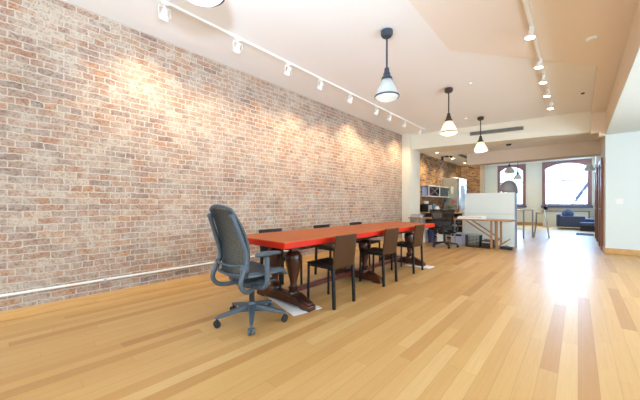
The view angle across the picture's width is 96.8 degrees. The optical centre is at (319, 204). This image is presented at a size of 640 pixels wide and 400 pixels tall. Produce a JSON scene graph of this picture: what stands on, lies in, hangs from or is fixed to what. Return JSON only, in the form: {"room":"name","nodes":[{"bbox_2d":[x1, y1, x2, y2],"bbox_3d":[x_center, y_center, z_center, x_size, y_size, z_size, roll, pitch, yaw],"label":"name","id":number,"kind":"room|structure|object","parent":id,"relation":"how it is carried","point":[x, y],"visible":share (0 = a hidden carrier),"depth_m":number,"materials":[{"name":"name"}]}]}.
{"room":"open-plan office","nodes":[
{"label":"open-plan office","id":0,"kind":"room"},
{"bbox_2d":[0,0,460,310],"bbox_3d":[0.334,-0.680,6.614,0.200,3.600,18.640,0,0,42],"label":"wall","id":1,"kind":"structure","parent":0,"point":[118,141],"depth_m":3.62,"materials":[{"name":"brick"}]},
{"bbox_2d":[0,250,287,297],"bbox_3d":[-1.610,0.870,4.300,0.034,0.034,12.400,0,0,42],"label":"conduit","id":2,"kind":"object","parent":1,"relation":"attached to","point":[213,262],"visible":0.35,"depth_m":3.27,"materials":[{"name":"white metal"}]},
{"bbox_2d":[0,238,401,321],"bbox_3d":[-1.633,1.070,4.287,0.018,0.100,12.550,0,0,42],"label":"baseboard","id":3,"kind":"structure","parent":1,"relation":"attached to","point":[22,312],"depth_m":3.33,"materials":[{"name":"brown wood"}]},
{"bbox_2d":[402,134,419,240],"bbox_3d":[2.928,-0.540,9.127,0.260,3.320,0.750,0,0,42],"label":"column","id":4,"kind":"structure","parent":1,"relation":"attached to","point":[410,157],"depth_m":8.90,"materials":[{"name":"beige paint"}]},
{"bbox_2d":[421,185,448,197],"bbox_3d":[4.394,-0.500,10.734,0.270,0.400,2.100,0,0,42],"label":"wall shelf","id":5,"kind":"object","parent":1,"relation":"attached to","point":[427,190],"visible":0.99,"depth_m":10.40,"materials":[{"name":"white paint"}]},
{"bbox_2d":[435,189,447,196],"bbox_3d":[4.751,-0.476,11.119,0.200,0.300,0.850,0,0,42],"label":"countertop oven","id":6,"kind":"object","parent":5,"relation":"in","point":[443,192],"visible":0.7,"depth_m":10.93,"materials":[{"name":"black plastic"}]},
{"bbox_2d":[0,225,639,399],"bbox_3d":[4.905,1.170,6.217,7.500,0.100,24.200,0,0,42],"label":"floor","id":7,"kind":"structure","parent":0,"point":[556,317],"depth_m":2.44,"materials":[{"name":"brown wood"}]},
{"bbox_2d":[207,204,287,335],"bbox_3d":[-0.697,0.556,2.746,0.710,1.127,0.693,0,0,-36],"label":"chair","id":8,"kind":"object","parent":7,"relation":"on","point":[232,243],"visible":1,"depth_m":2.59,"materials":[{"name":"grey plastic"}]},
{"bbox_2d":[259,228,302,285],"bbox_3d":[-0.525,0.725,3.747,0.460,0.791,0.400,0,0,42],"label":"dining chair","id":9,"kind":"object","parent":7,"relation":"on","point":[281,276],"visible":0.38,"depth_m":3.76,"materials":[{"name":"black leather"}]},
{"bbox_2d":[268,297,320,315],"bbox_3d":[-0.332,1.119,3.242,0.365,0.003,0.681,0,0,-38],"label":"paper sheet","id":10,"kind":"object","parent":7,"relation":"on","point":[293,310],"visible":0.57,"depth_m":3.10,"materials":[{"name":"white paper"}]},
{"bbox_2d":[313,224,333,274],"bbox_3d":[0.177,0.725,4.595,0.460,0.791,0.400,0,0,42],"label":"dining chair","id":11,"kind":"object","parent":7,"relation":"on","point":[330,248],"visible":0.29,"depth_m":4.56,"materials":[{"name":"black leather"}]},
{"bbox_2d":[307,233,356,309],"bbox_3d":[0.145,0.725,3.286,0.460,0.791,0.400,0,0,42],"label":"dining chair","id":12,"kind":"object","parent":7,"relation":"on","point":[345,245],"visible":0.97,"depth_m":3.17,"materials":[{"name":"brown wood"}]},
{"bbox_2d":[246,222,434,311],"bbox_3d":[0.599,0.739,4.421,0.940,0.762,3.810,0,0,42],"label":"dining table","id":13,"kind":"object","parent":7,"relation":"on","point":[292,241],"visible":0.68,"depth_m":3.45,"materials":[{"name":"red wood"}]},
{"bbox_2d":[350,222,380,264],"bbox_3d":[0.836,0.725,5.320,0.460,0.791,0.400,0,0,41],"label":"dining chair","id":14,"kind":"object","parent":7,"relation":"on","point":[372,241],"visible":0.26,"depth_m":5.30,"materials":[{"name":"black leather"}]},
{"bbox_2d":[359,228,398,286],"bbox_3d":[0.869,0.725,4.142,0.460,0.791,0.400,0,0,42],"label":"dining chair","id":15,"kind":"object","parent":7,"relation":"on","point":[390,235],"visible":0.98,"depth_m":4.01,"materials":[{"name":"brown wood"}]},
{"bbox_2d":[391,224,424,273],"bbox_3d":[1.514,0.725,4.867,0.460,0.791,0.400,0,0,41],"label":"dining chair","id":16,"kind":"object","parent":7,"relation":"on","point":[419,229],"visible":0.94,"depth_m":4.74,"materials":[{"name":"brown wood"}]},
{"bbox_2d":[405,263,434,268],"bbox_3d":[1.833,1.119,5.238,0.470,0.003,0.260,0,0,42],"label":"paper sheet","id":17,"kind":"object","parent":7,"relation":"on","point":[408,264],"visible":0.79,"depth_m":5.16,"materials":[{"name":"white paper"}]},
{"bbox_2d":[423,228,427,241],"bbox_3d":[3.132,0.910,8.668,0.220,0.420,0.356,0,0,42],"label":"storage box","id":18,"kind":"object","parent":7,"relation":"on","point":[425,237],"visible":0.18,"depth_m":8.55,"materials":[{"name":"white paint"}]},
{"bbox_2d":[427,230,434,242],"bbox_3d":[3.317,0.932,8.470,0.236,0.375,0.236,0,0,42],"label":"waste bin","id":19,"kind":"object","parent":7,"relation":"on","point":[431,235],"visible":0.91,"depth_m":8.39,"materials":[{"name":"blue plastic"}]},
{"bbox_2d":[437,230,446,243],"bbox_3d":[3.609,0.890,8.404,0.160,0.460,0.406,0,0,42],"label":"storage box","id":20,"kind":"object","parent":7,"relation":"on","point":[439,236],"visible":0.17,"depth_m":8.26,"materials":[{"name":"white paint"}]},
{"bbox_2d":[420,212,464,237],"bbox_3d":[4.093,0.677,9.488,1.440,0.885,0.550,0,0,42],"label":"countertop","id":21,"kind":"structure","parent":7,"relation":"on","point":[461,228],"depth_m":9.41,"materials":[{"name":"brown wood"}]},
{"bbox_2d":[420,204,435,211],"bbox_3d":[3.677,0.100,9.758,0.500,0.270,0.370,0,0,42],"label":"microwave","id":22,"kind":"object","parent":21,"relation":"on","point":[423,207],"visible":0.59,"depth_m":9.60,"materials":[{"name":"black plastic"}]},
{"bbox_2d":[420,212,464,213],"bbox_3d":[4.093,0.253,9.488,1.440,0.035,0.550,0,0,42],"label":"countertop","id":23,"kind":"structure","parent":21,"relation":"on","point":[420,212],"depth_m":8.92,"materials":[{"name":"brown wood"}]},
{"bbox_2d":[429,209,460,248],"bbox_3d":[3.308,0.615,7.561,0.750,1.007,0.759,0,0,34],"label":"mesh office chair","id":24,"kind":"object","parent":7,"relation":"on","point":[442,219],"visible":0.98,"depth_m":7.34,"materials":[{"name":"black fabric"}]},
{"bbox_2d":[442,178,465,211],"bbox_3d":[5.551,0.010,11.677,0.694,2.180,0.950,0,0,42],"label":"refrigerator","id":25,"kind":"object","parent":7,"relation":"on","point":[456,183],"visible":0.34,"depth_m":11.32,"materials":[{"name":"grey metal"}]},
{"bbox_2d":[461,185,464,201],"bbox_3d":[5.766,-0.465,11.448,0.004,0.670,0.500,0,0,42],"label":"wall calendar","id":26,"kind":"object","parent":25,"relation":"attached to","point":[462,186],"visible":1,"depth_m":11.44,"materials":[{"name":"paper"}]},
{"bbox_2d":[451,232,464,244],"bbox_3d":[3.973,0.955,8.181,0.320,0.330,0.266,0,0,42],"label":"storage box","id":27,"kind":"object","parent":7,"relation":"on","point":[460,236],"visible":0.67,"depth_m":8.05,"materials":[{"name":"grey plastic"}]},
{"bbox_2d":[408,217,515,249],"bbox_3d":[3.852,0.748,7.944,2.620,0.745,0.660,0,0,42],"label":"desk","id":28,"kind":"object","parent":7,"relation":"on","point":[497,239],"visible":0.84,"depth_m":7.35,"materials":[{"name":"brown wood"}]},
{"bbox_2d":[457,216,486,218],"bbox_3d":[4.093,0.341,7.658,0.680,0.069,0.280,0,0,36],"label":"electronic keyboard","id":29,"kind":"object","parent":28,"relation":"on","point":[458,217],"visible":0.98,"depth_m":7.61,"materials":[{"name":"white paint"}]},
{"bbox_2d":[465,233,482,247],"bbox_3d":[4.142,0.950,7.653,0.360,0.340,0.300,0,0,42],"label":"wire crate","id":30,"kind":"object","parent":7,"relation":"on","point":[466,234],"visible":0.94,"depth_m":7.59,"materials":[{"name":"black metal"}]},
{"bbox_2d":[481,239,493,248],"bbox_3d":[4.408,1.020,7.462,0.230,0.200,0.426,0,0,42],"label":"printer","id":31,"kind":"object","parent":7,"relation":"on","point":[485,243],"visible":0.87,"depth_m":7.33,"materials":[{"name":"black plastic"}]},
{"bbox_2d":[465,192,516,246],"bbox_3d":[4.879,0.390,8.146,1.250,1.460,0.380,0,0,38],"label":"partition","id":32,"kind":"object","parent":7,"relation":"on","point":[491,205],"visible":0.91,"depth_m":7.93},
{"bbox_2d":[500,244,512,249],"bbox_3d":[4.724,1.062,7.192,0.261,0.115,0.240,0,0,42],"label":"cable box","id":33,"kind":"object","parent":7,"relation":"on","point":[504,247],"visible":1,"depth_m":7.12,"materials":[{"name":"black plastic"}]},
{"bbox_2d":[498,180,517,192],"bbox_3d":[6.306,0.145,9.538,0.565,1.950,0.566,0,0,42],"label":"floor lamp","id":34,"kind":"object","parent":7,"relation":"on","point":[507,186],"visible":0.8,"depth_m":9.34,"materials":[{"name":"black plastic"}]},
{"bbox_2d":[517,209,534,237],"bbox_3d":[6.946,0.635,9.869,0.750,0.970,0.750,0,0,42],"label":"table","id":35,"kind":"object","parent":7,"relation":"on","point":[523,210],"visible":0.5,"depth_m":9.52,"materials":[{"name":"grey metal"}]},
{"bbox_2d":[533,206,549,237],"bbox_3d":[7.741,0.575,9.921,0.466,1.105,0.303,0,0,42],"label":"metal stand","id":36,"kind":"object","parent":7,"relation":"on","point":[544,207],"visible":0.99,"depth_m":9.89,"materials":[{"name":"metal"}]},
{"bbox_2d":[543,211,589,225],"bbox_3d":[12.665,0.710,14.684,1.900,0.820,0.150,0,0,42],"label":"radiator cover","id":37,"kind":"object","parent":7,"relation":"on","point":[551,215],"visible":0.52,"depth_m":14.94,"materials":[{"name":"beige paint"}]},
{"bbox_2d":[556,214,593,228],"bbox_3d":[12.114,0.780,13.483,1.340,0.680,1.250,0,0,42],"label":"sofa","id":38,"kind":"object","parent":7,"relation":"on","point":[561,221],"visible":0.8,"depth_m":13.15,"materials":[{"name":"blue fabric"}]},
{"bbox_2d":[562,209,573,215],"bbox_3d":[11.770,0.420,13.491,0.440,0.425,0.236,0,0,42],"label":"round pillow","id":39,"kind":"object","parent":38,"relation":"on","point":[567,212],"visible":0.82,"depth_m":13.43,"materials":[{"name":"blue fabric"}]},
{"bbox_2d":[585,218,593,221],"bbox_3d":[12.216,0.700,13.477,1.180,0.120,0.980,0,0,42],"label":"seat cushion","id":40,"kind":"object","parent":38,"relation":"on","point":[586,219],"depth_m":12.87,"materials":[{"name":"blue fabric"}]},
{"bbox_2d":[576,233,593,235],"bbox_3d":[10.062,1.113,10.787,0.490,0.015,0.900,0,0,42],"label":"rug","id":41,"kind":"object","parent":7,"relation":"on","point":[587,234],"visible":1,"depth_m":10.64,"materials":[{"name":"blue fabric"}]},
{"bbox_2d":[580,222,594,231],"bbox_3d":[11.642,0.940,12.324,0.540,0.360,0.600,0,0,42],"label":"ottoman","id":42,"kind":"object","parent":7,"relation":"on","point":[584,226],"visible":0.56,"depth_m":12.15,"materials":[{"name":"blue fabric"}]},
{"bbox_2d":[580,222,593,225],"bbox_3d":[11.642,0.830,12.324,0.540,0.140,0.600,0,0,42],"label":"cushion","id":43,"kind":"object","parent":42,"relation":"on","point":[581,223],"depth_m":12.18,"materials":[{"name":"blue fabric"}]},
{"bbox_2d":[63,0,596,134],"bbox_3d":[1.274,-2.275,2.220,7.500,0.150,13.400,0,0,42],"label":"ceiling","id":44,"kind":"structure","parent":0,"point":[340,42],"depth_m":4.32,"materials":[{"name":"paint"}]},
{"bbox_2d":[187,0,224,6],"bbox_3d":[-0.759,-1.758,1.797,0.310,0.884,0.310,0,0,42],"label":"pendant lamp","id":45,"kind":"object","parent":44,"relation":"hanging from","point":[204,3],"visible":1,"depth_m":1.86,"materials":[{"name":"white glass"}]},
{"bbox_2d":[156,0,425,130],"bbox_3d":[-0.876,-2.183,3.944,0.060,0.034,11.660,0,0,42],"label":"track rail","id":46,"kind":"object","parent":44,"relation":"attached to","point":[171,5],"visible":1,"depth_m":4.04,"materials":[{"name":"white metal"}]},
{"bbox_2d":[158,1,170,21],"bbox_3d":[-1.685,-2.080,3.075,0.124,0.187,0.118,0,0,-9],"label":"track spotlight","id":47,"kind":"object","parent":46,"relation":"attached to","point":[163,15],"visible":1,"depth_m":3.04,"materials":[{"name":"white paint"}]},
{"bbox_2d":[233,37,241,53],"bbox_3d":[-1.087,-2.080,3.734,0.124,0.187,0.118,0,0,-9],"label":"track spotlight","id":48,"kind":"object","parent":46,"relation":"attached to","point":[236,48],"visible":1,"depth_m":3.70,"materials":[{"name":"white paint"}]},
{"bbox_2d":[284,63,291,75],"bbox_3d":[-0.495,-2.080,4.385,0.124,0.187,0.118,0,0,-9],"label":"track spotlight","id":49,"kind":"object","parent":46,"relation":"attached to","point":[287,72],"visible":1,"depth_m":4.35,"materials":[{"name":"white paint"}]},
{"bbox_2d":[317,79,322,90],"bbox_3d":[0.002,-2.080,4.933,0.124,0.187,0.118,0,0,-9],"label":"track spotlight","id":50,"kind":"object","parent":46,"relation":"attached to","point":[320,85],"visible":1,"depth_m":4.90,"materials":[{"name":"white paint"}]},
{"bbox_2d":[347,93,352,103],"bbox_3d":[0.594,-2.080,5.584,0.124,0.187,0.118,0,0,-9],"label":"track spotlight","id":51,"kind":"object","parent":46,"relation":"attached to","point":[350,100],"visible":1,"depth_m":5.55,"materials":[{"name":"white paint"}]},
{"bbox_2d":[374,28,399,101],"bbox_3d":[0.841,-1.758,3.573,0.310,0.884,0.310,0,0,42],"label":"pendant lamp","id":52,"kind":"object","parent":44,"relation":"hanging from","point":[387,91],"visible":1,"depth_m":3.51,"materials":[{"name":"white glass"}]},
{"bbox_2d":[440,87,457,135],"bbox_3d":[2.420,-1.758,5.340,0.310,0.884,0.310,0,0,42],"label":"pendant lamp","id":53,"kind":"object","parent":44,"relation":"hanging from","point":[448,129],"visible":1,"depth_m":5.28,"materials":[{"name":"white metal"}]},
{"bbox_2d":[474,116,487,152],"bbox_3d":[4.007,-1.758,7.087,0.310,0.884,0.310,0,0,42],"label":"pendant lamp","id":54,"kind":"object","parent":44,"relation":"hanging from","point":[480,147],"visible":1,"depth_m":7.03,"materials":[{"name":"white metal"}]},
{"bbox_2d":[461,165,484,192],"bbox_3d":[7.017,-0.680,13.242,1.180,3.600,0.160,0,0,42],"label":"wall","id":55,"kind":"structure","parent":0,"point":[471,174],"depth_m":13.06,"materials":[{"name":"brick"}]},
{"bbox_2d":[420,134,600,165],"bbox_3d":[6.564,-1.880,9.939,4.950,0.100,5.340,0,0,42],"label":"ceiling","id":56,"kind":"structure","parent":0,"point":[587,137],"depth_m":8.88,"materials":[{"name":"paint"}]},
{"bbox_2d":[408,0,638,112],"bbox_3d":[1.389,-2.220,2.183,1.820,0.159,13.500,0,0,42],"label":"ceiling","id":57,"kind":"structure","parent":0,"point":[490,27],"depth_m":3.49,"materials":[{"name":"paint"}]},
{"bbox_2d":[522,0,553,105],"bbox_3d":[1.162,-2.161,1.889,0.060,0.080,11.360,0,0,42],"label":"track rail","id":58,"kind":"object","parent":57,"relation":"attached to","point":[525,2],"visible":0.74,"depth_m":3.67,"materials":[{"name":"white metal"}]},
{"bbox_2d":[525,25,535,39],"bbox_3d":[2.522,-2.062,3.410,0.107,0.133,0.107,0,0,42],"label":"track spotlight","id":59,"kind":"object","parent":58,"relation":"attached to","point":[530,35],"visible":1,"depth_m":3.38,"materials":[{"name":"white paint"}]},
{"bbox_2d":[534,58,542,68],"bbox_3d":[3.194,-2.062,4.151,0.107,0.133,0.107,0,0,42],"label":"track spotlight","id":60,"kind":"object","parent":58,"relation":"attached to","point":[539,65],"visible":1,"depth_m":4.12,"materials":[{"name":"white paint"}]},
{"bbox_2d":[539,74,546,83],"bbox_3d":[3.665,-2.062,4.669,0.107,0.133,0.107,0,0,42],"label":"track spotlight","id":61,"kind":"object","parent":58,"relation":"attached to","point":[543,81],"visible":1,"depth_m":4.64,"materials":[{"name":"white paint"}]},
{"bbox_2d":[543,89,549,96],"bbox_3d":[4.196,-2.062,5.253,0.107,0.133,0.107,0,0,42],"label":"track spotlight","id":62,"kind":"object","parent":58,"relation":"attached to","point":[547,94],"visible":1,"depth_m":5.23,"materials":[{"name":"white paint"}]},
{"bbox_2d":[547,102,553,109],"bbox_3d":[4.808,-2.062,5.927,0.107,0.133,0.107,0,0,42],"label":"track spotlight","id":63,"kind":"object","parent":58,"relation":"attached to","point":[550,107],"visible":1,"depth_m":5.89,"materials":[{"name":"white paint"}]},
{"bbox_2d":[585,35,597,42],"bbox_3d":[3.492,-2.129,3.651,0.124,0.030,0.124,0,0,42],"label":"smoke detector","id":64,"kind":"object","parent":57,"relation":"attached to","point":[592,38],"visible":1,"depth_m":3.63,"materials":[{"name":"white paint"}]},
{"bbox_2d":[485,158,594,222],"bbox_3d":[11.844,-0.680,15.788,5.300,3.600,0.300,0,0,42],"label":"wall","id":65,"kind":"structure","parent":0,"point":[533,170],"depth_m":15.68,"materials":[{"name":"beige paint"}]},
{"bbox_2d":[498,164,526,207],"bbox_3d":[11.030,-1.080,16.365,1.440,2.440,0.260,0,0,42],"label":"window","id":66,"kind":"structure","parent":65,"relation":"in","point":[520,166],"depth_m":16.00,"materials":[{"name":"brown wood"}]},
{"bbox_2d":[517,222,542,225],"bbox_3d":[11.740,1.035,15.660,4.920,0.170,0.030,0,0,42],"label":"baseboard","id":67,"kind":"structure","parent":65,"relation":"attached to","point":[518,223],"depth_m":15.75,"materials":[{"name":"brown wood"}]},
{"bbox_2d":[485,156,594,166],"bbox_3d":[11.760,-2.375,15.607,4.820,0.110,0.080,0,0,42],"label":"trim","id":68,"kind":"structure","parent":65,"relation":"attached to","point":[592,156],"depth_m":15.27,"materials":[{"name":"white paint"}]},
{"bbox_2d":[541,159,592,207],"bbox_3d":[12.788,-1.080,14.768,2.030,2.440,0.260,0,0,42],"label":"window","id":69,"kind":"structure","parent":65,"relation":"in","point":[545,165],"depth_m":14.68,"materials":[{"name":"brown wood"}]},
{"bbox_2d":[590,111,605,135],"bbox_3d":[6.639,-1.940,6.587,0.530,0.520,0.320,0,0,42],"label":"wall","id":70,"kind":"structure","parent":0,"point":[598,120],"depth_m":6.57,"materials":[{"name":"paint"}]},
{"bbox_2d":[412,111,590,153],"bbox_3d":[4.801,-1.970,7.865,4.210,0.460,1.100,0,0,42],"label":"trim","id":71,"kind":"structure","parent":70,"relation":"attached to","point":[573,124],"depth_m":7.60,"materials":[{"name":"beige paint"}]},
{"bbox_2d":[470,126,523,135],"bbox_3d":[4.777,-2.010,7.728,1.240,0.100,0.056,0,0,31],"label":"air vent","id":72,"kind":"object","parent":71,"relation":"attached to","point":[518,128],"visible":1,"depth_m":7.68,"materials":[{"name":"grey metal"}]},
{"bbox_2d":[606,0,639,130],"bbox_3d":[2.166,-1.925,1.477,0.280,0.550,13.500,0,0,42],"label":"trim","id":73,"kind":"structure","parent":70,"relation":"attached to","point":[633,40],"depth_m":3.72,"materials":[{"name":"paint"}]},
{"bbox_2d":[596,137,604,246],"bbox_3d":[8.383,-0.680,8.395,0.180,3.600,4.700,0,0,42],"label":"wall","id":74,"kind":"structure","parent":0,"point":[602,154],"depth_m":6.80,"materials":[{"name":"beige paint"}]},
{"bbox_2d":[467,139,600,166],"bbox_3d":[6.714,-1.955,9.235,3.420,1.050,0.500,0,0,42],"label":"trim","id":75,"kind":"structure","parent":74,"relation":"attached to","point":[590,148],"depth_m":8.86,"materials":[{"name":"beige paint"}]},
{"bbox_2d":[583,163,595,170],"bbox_3d":[9.572,-1.350,10.083,0.330,0.240,0.320,0,0,42],"label":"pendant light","id":76,"kind":"object","parent":74,"relation":"attached to","point":[589,167],"visible":0.94,"depth_m":10.02,"materials":[{"name":"white paint"}]},
{"bbox_2d":[594,180,594,225],"bbox_3d":[9.510,-0.080,9.802,0.044,1.700,0.400,0,0,42],"label":"wall panel","id":77,"kind":"object","parent":74,"relation":"attached to","point":[594,180],"visible":0.54,"depth_m":9.91,"materials":[{"name":"brown wood"}]},
{"bbox_2d":[595,167,598,240],"bbox_3d":[8.940,-0.030,9.172,0.100,2.300,1.000,0,0,42],"label":"door","id":78,"kind":"structure","parent":74,"relation":"in","point":[597,168],"depth_m":8.80,"materials":[{"name":"brown wood"}]},
{"bbox_2d":[599,157,603,249],"bbox_3d":[7.343,-0.030,7.414,0.100,2.300,0.950,0,0,42],"label":"door","id":79,"kind":"structure","parent":74,"relation":"in","point":[601,161],"depth_m":7.07,"materials":[{"name":"brown wood"}]},
{"bbox_2d":[598,132,605,137],"bbox_3d":[6.594,-1.650,6.642,0.110,0.100,0.300,0,0,42],"label":"trim","id":80,"kind":"structure","parent":74,"relation":"attached to","point":[601,134],"depth_m":6.55,"materials":[{"name":"paint"}]},
{"bbox_2d":[605,131,639,249],"bbox_3d":[7.679,-0.280,5.724,2.730,2.800,0.200,0,0,42],"label":"wall","id":81,"kind":"structure","parent":0,"point":[622,150],"depth_m":6.38,"materials":[{"name":"grey paint"}]},
{"bbox_2d":[615,199,622,203],"bbox_3d":[6.760,-0.080,6.415,0.120,0.120,0.013,0,0,42],"label":"light switch","id":82,"kind":"object","parent":81,"relation":"attached to","point":[617,201],"visible":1,"depth_m":6.42,"materials":[{"name":"white paint"}]},
{"bbox_2d":[606,248,639,255],"bbox_3d":[7.531,1.055,5.710,2.530,0.130,0.020,0,0,42],"label":"baseboard","id":83,"kind":"structure","parent":81,"relation":"attached to","point":[608,250],"depth_m":6.36,"materials":[{"name":"beige wood"}]},
{"bbox_2d":[606,45,639,134],"bbox_3d":[3.073,-1.635,0.654,2.730,0.030,13.500,0,0,42],"label":"ceiling","id":84,"kind":"structure","parent":0,"point":[625,118],"depth_m":4.67,"materials":[{"name":"grey paint"}]},
{"bbox_3d":[9.154,-2.505,12.828,5.300,0.150,8.100,0,0,42],"label":"ceiling","id":85,"kind":"structure","parent":0,"visible":0},
{"bbox_2d":[504,163,514,172],"bbox_3d":[7.014,-1.805,10.516,0.340,1.250,0.340,0,0,42],"label":"pendant lamp","id":86,"kind":"object","parent":85,"relation":"hanging from","point":[509,169],"visible":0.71,"depth_m":10.43,"materials":[{"name":"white glass"}]},
{"bbox_2d":[513,163,521,178],"bbox_3d":[8.875,-1.790,12.743,0.340,1.280,0.340,0,0,42],"label":"pendant lamp","id":87,"kind":"object","parent":85,"relation":"hanging from","point":[517,176],"visible":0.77,"depth_m":12.69,"materials":[{"name":"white glass"}]},
{"label":"outside","id":88,"kind":"structure","parent":0,"visible":0},
{"bbox_2d":[561,167,587,203],"bbox_3d":[14.581,-1.159,15.902,3.400,2.957,1.050,0,0,42],"label":"fire escape","id":89,"kind":"object","parent":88,"point":[577,197],"visible":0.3,"depth_m":15.65,"materials":[{"name":"metal"}]},
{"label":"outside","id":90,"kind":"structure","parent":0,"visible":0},
{"bbox_3d":[23.501,5.220,25.869,28.000,0.200,30.100,0,0,42],"label":"ground","id":91,"kind":"structure","parent":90,"visible":0},
{"bbox_2d":[501,167,519,192],"bbox_3d":[14.890,0.999,22.767,1.907,8.241,2.997,0,0,32],"label":"bare tree","id":92,"kind":"object","parent":91,"relation":"on","point":[503,174],"visible":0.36,"depth_m":22.39,"materials":[{"name":"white plant"}]},
{"bbox_2d":[501,163,587,203],"bbox_3d":[23.076,-1.380,27.633,25.000,13.000,4.060,0,0,42],"label":"building","id":93,"kind":"structure","parent":91,"relation":"on","point":[557,198],"depth_m":25.78,"materials":[{"name":"white"}]},
{"bbox_2d":[546,164,578,203],"bbox_3d":[16.405,1.083,19.871,2.286,8.075,3.158,0,0,-27],"label":"bare tree","id":94,"kind":"object","parent":91,"relation":"on","point":[561,167],"visible":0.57,"depth_m":19.43,"materials":[{"name":"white plant"}]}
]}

